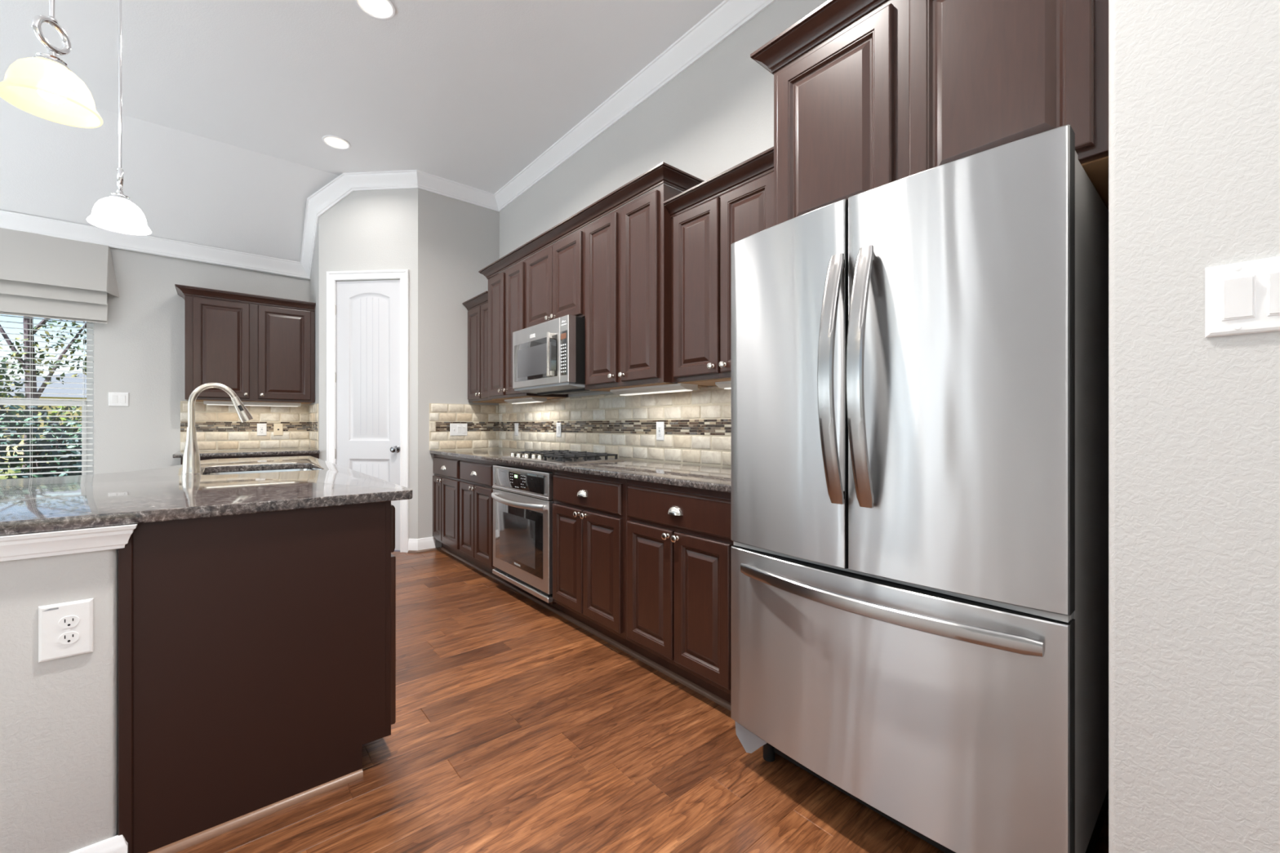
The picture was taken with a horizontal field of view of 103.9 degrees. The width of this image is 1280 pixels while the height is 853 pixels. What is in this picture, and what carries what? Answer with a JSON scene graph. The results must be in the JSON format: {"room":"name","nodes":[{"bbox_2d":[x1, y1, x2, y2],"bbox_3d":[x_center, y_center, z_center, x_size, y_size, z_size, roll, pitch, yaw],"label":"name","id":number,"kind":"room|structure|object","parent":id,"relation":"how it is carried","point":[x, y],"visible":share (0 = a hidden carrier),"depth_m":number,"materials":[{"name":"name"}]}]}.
{"room":"kitchen","nodes":[
{"label":"kitchen","id":0,"kind":"room"},
{"bbox_2d":[0,548,118,852],"bbox_3d":[-1.853,0.696,0.925,1.253,0.885,0.139,0,0,-40],"label":"wall","id":1,"kind":"structure","parent":0,"point":[59,717],"depth_m":1.21,"materials":[{"name":"grey paint"}]},
{"bbox_2d":[38,598,93,662],"bbox_3d":[-1.391,0.496,1.215,0.089,0.133,0.009,0,0,-40],"label":"outlet plate","id":2,"kind":"object","parent":1,"relation":"attached to","point":[65,629],"visible":1,"depth_m":1.21,"materials":[{"name":"white plastic"}]},
{"bbox_2d":[58,615,79,628],"bbox_3d":[-1.386,0.476,1.216,0.034,0.029,0.002,0,0,-40],"label":"receptacle","id":3,"kind":"object","parent":2,"relation":"attached to","point":[64,621],"depth_m":1.22,"materials":[{"name":"white plastic"}]},
{"bbox_2d":[58,631,79,644],"bbox_3d":[-1.386,0.515,1.216,0.034,0.029,0.002,0,0,-40],"label":"receptacle","id":4,"kind":"object","parent":2,"relation":"attached to","point":[64,637],"depth_m":1.22,"materials":[{"name":"white plastic"}]},
{"bbox_2d":[0,523,137,561],"bbox_3d":[-1.789,0.283,0.877,1.290,0.060,0.048,0,0,-40],"label":"trim","id":5,"kind":"structure","parent":1,"relation":"attached to","point":[46,544],"depth_m":1.20,"materials":[{"name":"white wood"}]},
{"bbox_2d":[70,835,128,852],"bbox_3d":[-1.799,1.090,0.875,1.272,0.096,0.024,0,0,-40],"label":"baseboard","id":6,"kind":"structure","parent":1,"relation":"attached to","point":[116,844],"depth_m":1.26,"materials":[{"name":"white"}]},
{"bbox_2d":[93,247,310,474],"bbox_3d":[-5.245,-0.312,3.481,5.150,2.900,0.160,0,0,-40],"label":"wall","id":7,"kind":"structure","parent":0,"point":[140,352],"depth_m":4.27,"materials":[{"name":"grey paint"}]},
{"bbox_2d":[0,321,93,475],"bbox_3d":[-4.848,-0.322,3.782,1.045,1.720,0.170,0,0,-40],"label":"window","id":8,"kind":"structure","parent":7,"relation":"in","point":[88,326],"depth_m":4.09,"materials":[{"name":"white plastic"}]},
{"bbox_2d":[0,315,93,477],"bbox_3d":[-4.834,-0.336,3.767,0.991,1.684,0.057,0,0,-40],"label":"window blind","id":9,"kind":"object","parent":8,"relation":"attached to","point":[32,317],"visible":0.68,"depth_m":3.91,"materials":[{"name":"white plastic"}]},
{"bbox_2d":[0,227,119,324],"bbox_3d":[-4.765,-1.152,3.703,1.271,0.650,0.123,0,0,-40],"label":"valance","id":10,"kind":"object","parent":7,"relation":"attached to","point":[42,276],"visible":1,"depth_m":3.88,"materials":[{"name":"grey fabric"}]},
{"bbox_2d":[108,391,128,406],"bbox_3d":[-4.315,-0.218,4.148,0.118,0.115,0.014,0,0,-40],"label":"switch plate","id":11,"kind":"object","parent":7,"relation":"attached to","point":[115,399],"visible":1,"depth_m":4.15,"materials":[{"name":"white plastic"}]},
{"bbox_2d":[174,284,315,404],"bbox_3d":[-3.547,-0.685,4.549,0.972,0.940,0.384,0,0,-40],"label":"upper cabinet","id":12,"kind":"object","parent":7,"relation":"attached to","point":[261,348],"visible":0.98,"depth_m":4.42,"materials":[{"name":"brown wood"}]},
{"bbox_2d":[203,400,301,406],"bbox_3d":[-3.515,-0.198,4.570,0.700,0.034,0.080,0,0,-40],"label":"light","id":13,"kind":"object","parent":12,"relation":"attached to","point":[205,402],"visible":0.99,"depth_m":4.55,"materials":[{"name":"white plastic"}]},
{"bbox_2d":[180,400,310,451],"bbox_3d":[-3.660,0.003,4.700,0.960,0.443,0.012,0,0,-40],"label":"backsplash","id":14,"kind":"structure","parent":7,"relation":"attached to","point":[218,427],"depth_m":4.67,"materials":[{"name":"beige tile"}]},
{"bbox_2d":[257,423,266,435],"bbox_3d":[-3.585,0.038,4.751,0.073,0.114,0.010,0,0,-40],"label":"outlet plate","id":15,"kind":"object","parent":14,"relation":"attached to","point":[261,428],"visible":1,"depth_m":4.75,"materials":[{"name":"white plastic"}]},
{"bbox_2d":[259,426,263,433],"bbox_3d":[-3.583,0.038,4.749,0.033,0.066,0.003,0,0,-40],"label":"receptacle","id":16,"kind":"object","parent":15,"relation":"attached to","point":[261,428],"depth_m":4.75,"materials":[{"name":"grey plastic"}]},
{"bbox_2d":[273,423,283,435],"bbox_3d":[-3.488,0.038,4.833,0.073,0.114,0.008,0,0,-40],"label":"outlet plate","id":17,"kind":"object","parent":14,"relation":"attached to","point":[277,428],"visible":1,"depth_m":4.83,"materials":[{"name":"beige plastic"}]},
{"bbox_2d":[0,0,776,279],"bbox_3d":[-2.682,-1.853,3.336,8.600,0.797,3.439,0,0,2],"label":"trim","id":18,"kind":"structure","parent":7,"relation":"attached to","point":[729,16],"depth_m":4.12,"materials":[{"name":"white"}]},
{"bbox_2d":[310,218,319,450],"bbox_3d":[-3.081,-0.557,4.832,0.098,3.390,0.558,0,0,-40],"label":"wall","id":19,"kind":"structure","parent":0,"point":[314,282],"depth_m":4.67,"materials":[{"name":"grey paint"}]},
{"bbox_2d":[309,403,318,449],"bbox_3d":[-3.125,0.010,4.797,0.012,0.428,0.535,0,0,-40],"label":"backsplash","id":20,"kind":"structure","parent":19,"relation":"attached to","point":[313,409],"depth_m":4.75,"materials":[{"name":"beige tile"}]},
{"bbox_2d":[0,0,724,262],"bbox_3d":[-1.579,-1.802,0.280,6.743,0.901,9.860,0,0,-40],"label":"ceiling","id":21,"kind":"structure","parent":0,"point":[228,106],"depth_m":3.38,"materials":[{"name":"white paint"}]},
{"bbox_2d":[0,0,102,128],"bbox_3d":[-1.709,-1.587,1.457,0.203,1.328,0.203,0,0,-40],"label":"pendant light","id":22,"kind":"object","parent":21,"relation":"hanging from","point":[42,85],"visible":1,"depth_m":1.45,"materials":[{"name":"beige glass"}]},
{"bbox_2d":[86,0,151,235],"bbox_3d":[-2.327,-1.570,2.244,0.203,1.362,0.203,0,0,-40],"label":"pendant light","id":23,"kind":"object","parent":21,"relation":"hanging from","point":[116,212],"visible":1,"depth_m":2.24,"materials":[{"name":"white glass"}]},
{"bbox_2d":[321,134,351,149],"bbox_3d":[-2.412,-2.244,3.982,0.196,0.015,0.196,0,0,-40],"label":"recessed light","id":24,"kind":"object","parent":21,"relation":"in","point":[342,144],"visible":1,"depth_m":3.97,"materials":[{"name":"white"}]},
{"bbox_2d":[355,0,395,19],"bbox_3d":[-1.415,-2.244,2.678,0.196,0.015,0.196,0,0,-40],"label":"recessed light","id":25,"kind":"object","parent":21,"relation":"in","point":[380,7],"visible":1,"depth_m":2.69,"materials":[{"name":"white"}]},
{"bbox_2d":[319,188,417,538],"bbox_3d":[-2.463,-0.557,4.596,0.946,3.390,0.100,0,0,5],"label":"wall","id":26,"kind":"structure","parent":0,"point":[366,229],"depth_m":4.54,"materials":[{"name":"grey paint"}]},
{"bbox_2d":[326,269,408,552],"bbox_3d":[-2.463,-0.132,4.585,0.777,2.540,0.122,0,0,5],"label":"door frame","id":27,"kind":"structure","parent":26,"relation":"attached to","point":[402,275],"depth_m":4.51,"materials":[{"name":"white"}]},
{"bbox_2d":[336,280,399,550],"bbox_3d":[-2.463,-0.096,4.533,0.649,2.443,0.114,0,0,5],"label":"door","id":28,"kind":"structure","parent":26,"relation":"in","point":[368,312],"depth_m":4.55,"materials":[{"name":"white paint"}]},
{"bbox_2d":[417,188,499,547],"bbox_3d":[-1.674,-0.557,4.839,0.922,3.390,0.097,0,0,-40],"label":"wall","id":29,"kind":"structure","parent":0,"point":[457,239],"depth_m":4.65,"materials":[{"name":"grey paint"}]},
{"bbox_2d":[408,537,435,551],"bbox_3d":[-1.970,1.078,4.530,0.229,0.120,0.058,0,0,-24],"label":"baseboard","id":30,"kind":"structure","parent":29,"relation":"attached to","point":[428,543],"depth_m":4.51,"materials":[{"name":"white wood"}]},
{"bbox_2d":[408,546,440,553],"bbox_3d":[-1.945,1.129,4.526,0.274,0.019,0.062,0,0,-27],"label":"trim","id":31,"kind":"structure","parent":29,"relation":"attached to","point":[439,548],"depth_m":4.51,"materials":[{"name":"brown wood"}]},
{"bbox_2d":[429,403,498,450],"bbox_3d":[-1.659,0.010,4.779,0.675,0.428,0.012,0,0,-40],"label":"backsplash","id":32,"kind":"structure","parent":29,"relation":"attached to","point":[482,420],"depth_m":4.77,"materials":[{"name":"beige tile"}]},
{"bbox_2d":[449,423,467,435],"bbox_3d":[-1.705,0.038,4.723,0.164,0.115,0.016,0,0,-40],"label":"switch plate","id":33,"kind":"object","parent":32,"relation":"attached to","point":[455,429],"visible":1,"depth_m":4.72,"materials":[{"name":"white plastic"}]},
{"bbox_2d":[176,549,1108,852],"bbox_3d":[0.205,1.139,1.857,4.542,0.001,9.779,0,0,-40],"label":"floor","id":34,"kind":"structure","parent":0,"point":[517,728],"depth_m":1.67,"materials":[{"name":"brown wood"}]},
{"bbox_2d":[180,453,319,464],"bbox_3d":[-3.449,0.696,4.468,0.930,0.884,0.630,0,0,-40],"label":"base cabinet","id":35,"kind":"object","parent":34,"relation":"on","point":[316,455],"visible":0.02,"depth_m":4.27,"materials":[{"name":"brown wood"}]},
{"bbox_2d":[173,448,319,457],"bbox_3d":[-3.472,0.239,4.461,0.975,0.030,0.618,0,0,-40],"label":"countertop","id":36,"kind":"structure","parent":35,"relation":"on","point":[291,451],"depth_m":4.30,"materials":[{"name":"stone"}]},
{"bbox_2d":[118,468,395,852],"bbox_3d":[-1.855,0.696,2.440,0.692,0.885,2.467,0,0,-40],"label":"base cabinet","id":37,"kind":"object","parent":34,"relation":"on","point":[257,651],"visible":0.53,"depth_m":1.44,"materials":[{"name":"brown wood"}]},
{"bbox_2d":[0,455,412,535],"bbox_3d":[-2.361,0.236,2.042,2.013,0.032,2.535,0,0,-40],"label":"countertop","id":38,"kind":"structure","parent":37,"relation":"on","point":[46,504],"depth_m":1.65,"materials":[{"name":"stone"}]},
{"bbox_2d":[181,382,253,473],"bbox_3d":[-2.042,0.007,2.429,0.264,0.426,0.113,0,0,-40],"label":"faucet","id":39,"kind":"object","parent":38,"relation":"on","point":[191,456],"visible":1,"depth_m":2.34,"materials":[{"name":"silver metal"}]},
{"bbox_2d":[204,468,313,475],"bbox_3d":[-1.942,0.354,2.587,0.489,0.202,0.624,0,0,-40],"label":"sink","id":40,"kind":"object","parent":38,"relation":"in","point":[293,469],"visible":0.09,"depth_m":2.81,"materials":[{"name":"silver metal"}]},
{"bbox_2d":[147,768,363,852],"bbox_3d":[-1.115,1.129,1.449,0.558,0.019,0.018,0,0,-40],"label":"trim","id":41,"kind":"structure","parent":37,"relation":"attached to","point":[180,845],"depth_m":1.45,"materials":[{"name":"brown wood"}]},
{"bbox_2d":[432,453,469,561],"bbox_3d":[-1.452,0.696,4.527,0.678,0.884,0.663,0,0,-40],"label":"base cabinet","id":42,"kind":"object","parent":34,"relation":"on","point":[446,480],"visible":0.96,"depth_m":4.30,"materials":[{"name":"brown wood"}]},
{"bbox_2d":[459,457,504,580],"bbox_3d":[-1.023,0.696,4.018,0.680,0.884,0.668,0,0,-40],"label":"base cabinet","id":43,"kind":"object","parent":34,"relation":"on","point":[476,500],"visible":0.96,"depth_m":3.79,"materials":[{"name":"brown wood"}]},
{"bbox_2d":[495,462,564,612],"bbox_3d":[-0.538,0.696,3.457,0.600,0.884,0.815,0,0,-40],"label":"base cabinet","id":44,"kind":"object","parent":34,"relation":"on","point":[553,603],"visible":0.13,"depth_m":3.14,"materials":[{"name":"brown wood"}]},
{"bbox_2d":[491,465,553,603],"bbox_3d":[-0.602,0.659,3.388,0.618,0.762,0.782,0,0,-40],"label":"oven","id":45,"kind":"object","parent":44,"relation":"in","point":[522,498],"visible":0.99,"depth_m":3.16,"materials":[{"name":"silver metal"}]},
{"bbox_2d":[552,469,636,652],"bbox_3d":[-0.065,0.696,2.876,0.678,0.884,0.682,0,0,-40],"label":"base cabinet","id":46,"kind":"object","parent":34,"relation":"on","point":[589,510],"visible":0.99,"depth_m":2.64,"materials":[{"name":"brown wood"}]},
{"bbox_2d":[626,479,733,702],"bbox_3d":[0.413,0.696,2.309,0.680,0.884,0.800,0,0,-40],"label":"base cabinet","id":47,"kind":"object","parent":34,"relation":"on","point":[679,543],"visible":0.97,"depth_m":2.12,"materials":[{"name":"brown wood"}]},
{"bbox_2d":[430,448,730,493],"bbox_3d":[-0.495,0.239,3.397,0.667,0.030,3.624,0,0,-40],"label":"countertop","id":48,"kind":"structure","parent":47,"relation":"on","point":[705,477],"depth_m":2.64,"materials":[{"name":"stone"}]},
{"bbox_2d":[501,449,624,464],"bbox_3d":[-0.529,0.201,3.334,0.500,0.046,0.785,0,0,-40],"label":"cooktop","id":49,"kind":"object","parent":48,"relation":"in","point":[553,456],"visible":1,"depth_m":3.18,"materials":[{"name":"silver metal"}]},
{"bbox_2d":[440,546,730,711],"bbox_3d":[-0.670,1.129,3.238,0.018,0.019,3.620,0,0,-40],"label":"trim","id":50,"kind":"structure","parent":47,"relation":"attached to","point":[698,689],"depth_m":2.60,"materials":[{"name":"brown wood"}]},
{"bbox_2d":[730,124,1108,852],"bbox_3d":[0.835,0.262,1.562,0.876,1.752,0.881,0,0,-40],"label":"refrigerator","id":51,"kind":"object","parent":34,"relation":"on","point":[919,362],"visible":1,"depth_m":1.21,"materials":[{"name":"grey metal"}]},
{"bbox_2d":[499,0,827,462],"bbox_3d":[0.079,-0.557,3.353,0.150,3.390,4.728,0,0,-40],"label":"wall","id":52,"kind":"structure","parent":0,"point":[715,116],"depth_m":3.00,"materials":[{"name":"grey paint"}]},
{"bbox_2d":[462,291,506,403],"bbox_3d":[-1.364,-0.694,4.661,0.367,0.942,0.575,0,0,-40],"label":"upper cabinet","id":53,"kind":"object","parent":52,"relation":"attached to","point":[477,307],"visible":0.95,"depth_m":4.57,"materials":[{"name":"brown wood"}]},
{"bbox_2d":[488,258,568,399],"bbox_3d":[-0.963,-0.743,4.148,0.414,1.039,0.710,0,0,-40],"label":"upper cabinet","id":54,"kind":"object","parent":52,"relation":"attached to","point":[507,290],"visible":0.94,"depth_m":4.04,"materials":[{"name":"brown wood"}]},
{"bbox_2d":[504,397,546,404],"bbox_3d":[-0.956,-0.206,4.160,0.130,0.034,0.500,0,0,-40],"label":"light","id":55,"kind":"object","parent":54,"relation":"attached to","point":[525,400],"visible":1,"depth_m":4.06,"materials":[{"name":"white plastic"}]},
{"bbox_2d":[526,226,585,328],"bbox_3d":[-0.482,-0.976,3.576,0.414,0.572,0.785,0,0,-40],"label":"upper cabinet","id":56,"kind":"object","parent":52,"relation":"attached to","point":[556,273],"visible":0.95,"depth_m":3.41,"materials":[{"name":"brown wood"}]},
{"bbox_2d":[512,314,597,395],"bbox_3d":[-0.532,-0.460,3.539,0.520,0.460,0.772,0,0,-40],"label":"microwave","id":57,"kind":"object","parent":56,"relation":"attached to","point":[548,357],"visible":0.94,"depth_m":3.27,"materials":[{"name":"silver metal"}]},
{"bbox_2d":[560,343,565,373],"bbox_3d":[-0.481,-0.423,3.149,0.001,0.177,0.060,0,0,-40],"label":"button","id":58,"kind":"object","parent":57,"relation":"attached to","point":[562,345],"depth_m":3.15,"materials":[{"name":"grey"}]},
{"bbox_2d":[498,386,730,466],"bbox_3d":[-0.239,-0.002,3.604,0.012,0.452,3.640,0,0,-40],"label":"backsplash","id":59,"kind":"structure","parent":52,"relation":"attached to","point":[697,423],"depth_m":3.38,"materials":[{"name":"beige tile"}]},
{"bbox_2d":[514,422,518,435],"bbox_3d":[-1.157,0.035,4.678,0.014,0.118,0.072,0,0,-40],"label":"outlet plate","id":60,"kind":"object","parent":59,"relation":"attached to","point":[516,424],"visible":1,"depth_m":4.67,"materials":[{"name":"white plastic"}]},
{"bbox_2d":[555,422,561,437],"bbox_3d":[-0.668,0.035,4.096,0.014,0.118,0.072,0,0,-40],"label":"outlet plate","id":61,"kind":"object","parent":59,"relation":"attached to","point":[558,425],"visible":1,"depth_m":4.08,"materials":[{"name":"white plastic"}]},
{"bbox_2d":[656,422,664,440],"bbox_3d":[0.125,0.035,3.156,0.010,0.118,0.072,0,0,-40],"label":"outlet plate","id":62,"kind":"object","parent":59,"relation":"attached to","point":[660,425],"visible":1,"depth_m":3.15,"materials":[{"name":"white plastic"}]},
{"bbox_2d":[657,426,661,436],"bbox_3d":[0.123,0.035,3.154,0.003,0.066,0.033,0,0,-40],"label":"receptacle","id":63,"kind":"object","parent":62,"relation":"attached to","point":[659,427],"depth_m":3.15,"materials":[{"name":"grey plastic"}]},
{"bbox_2d":[585,183,706,391],"bbox_3d":[0.007,-0.743,2.994,0.414,1.039,0.735,0,0,-40],"label":"upper cabinet","id":64,"kind":"object","parent":52,"relation":"attached to","point":[628,249],"visible":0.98,"depth_m":2.81,"materials":[{"name":"brown wood"}]},
{"bbox_2d":[478,161,704,279],"bbox_3d":[-0.479,-1.298,3.563,0.418,0.070,2.346,0,0,-40],"label":"crown molding","id":65,"kind":"structure","parent":64,"relation":"on","point":[662,173],"depth_m":2.99,"materials":[{"name":"brown wood"}]},
{"bbox_2d":[610,383,697,395],"bbox_3d":[0.064,-0.206,2.915,0.130,0.034,0.620,0,0,-40],"label":"light","id":66,"kind":"object","parent":64,"relation":"attached to","point":[673,388],"visible":1,"depth_m":2.83,"materials":[{"name":"white plastic"}]},
{"bbox_2d":[662,146,773,386],"bbox_3d":[0.519,-0.694,2.422,0.367,0.942,0.800,0,0,-40],"label":"upper cabinet","id":67,"kind":"object","parent":52,"relation":"attached to","point":[735,204],"visible":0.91,"depth_m":2.42,"materials":[{"name":"brown wood"}]},
{"bbox_2d":[715,381,730,389],"bbox_3d":[0.569,-0.206,2.431,0.100,0.034,0.450,0,0,-40],"label":"light","id":68,"kind":"object","parent":67,"relation":"attached to","point":[723,384],"visible":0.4,"depth_m":2.55,"materials":[{"name":"white plastic"}]},
{"bbox_2d":[750,0,1108,226],"bbox_3d":[0.964,-0.966,1.644,0.687,0.719,0.956,0,0,-40],"label":"upper cabinet","id":69,"kind":"object","parent":52,"relation":"attached to","point":[868,95],"visible":0.59,"depth_m":1.39,"materials":[{"name":"brown wood"}]},
{"bbox_2d":[1108,0,1279,852],"bbox_3d":[2.433,-0.557,-0.141,1.043,3.390,3.652,0,0,-40],"label":"wall","id":70,"kind":"structure","parent":0,"point":[1194,85],"depth_m":0.84,"materials":[{"name":"grey paint"}]},
{"bbox_2d":[1204,256,1279,337],"bbox_3d":[0.967,-0.203,0.780,0.014,0.115,0.116,0,0,-40],"label":"switch plate","id":71,"kind":"object","parent":70,"relation":"attached to","point":[1241,298],"visible":1,"depth_m":0.79,"materials":[{"name":"white plastic"}]},
{"label":"outside","id":72,"kind":"structure","parent":0,"visible":0},
{"bbox_2d":[0,460,48,479],"bbox_3d":[-21.085,1.338,15.759,40.000,0.001,38.740,0,0,-40],"label":"lawn","id":73,"kind":"structure","parent":72,"point":[10,471],"depth_m":14.14,"materials":[{"name":"plant"}]},
{"bbox_2d":[0,361,26,479],"bbox_3d":[-7.731,0.171,5.618,1.216,2.340,0.866,0,0,-40],"label":"shrub","id":74,"kind":"object","parent":73,"relation":"on","point":[3,366],"visible":0.45,"depth_m":5.90,"materials":[{"name":"green plant"}]},
{"bbox_2d":[0,404,81,479],"bbox_3d":[-6.169,0.541,5.189,1.454,1.604,1.170,0,0,-40],"label":"shrub","id":75,"kind":"object","parent":73,"relation":"on","point":[2,412],"visible":0.23,"depth_m":5.03,"materials":[{"name":"green plant"}]},
{"bbox_2d":[0,400,81,479],"bbox_3d":[-8.435,0.472,7.719,1.743,1.741,1.157,0,0,-40],"label":"shrub","id":76,"kind":"object","parent":73,"relation":"on","point":[73,408],"visible":0.06,"depth_m":7.38,"materials":[{"name":"green plant"}]},
{"bbox_2d":[0,315,86,476],"bbox_3d":[-9.399,-1.362,8.067,3.143,5.405,1.615,0,0,-40],"label":"tree","id":77,"kind":"object","parent":73,"relation":"on","point":[24,320],"visible":0.14,"depth_m":7.88,"materials":[{"name":"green plant"}]},
{"bbox_2d":[0,373,86,460],"bbox_3d":[-22.704,-0.512,24.678,14.000,3.700,8.000,0,0,-40],"label":"neighbor house","id":78,"kind":"structure","parent":73,"relation":"on","point":[69,375],"depth_m":20.10,"materials":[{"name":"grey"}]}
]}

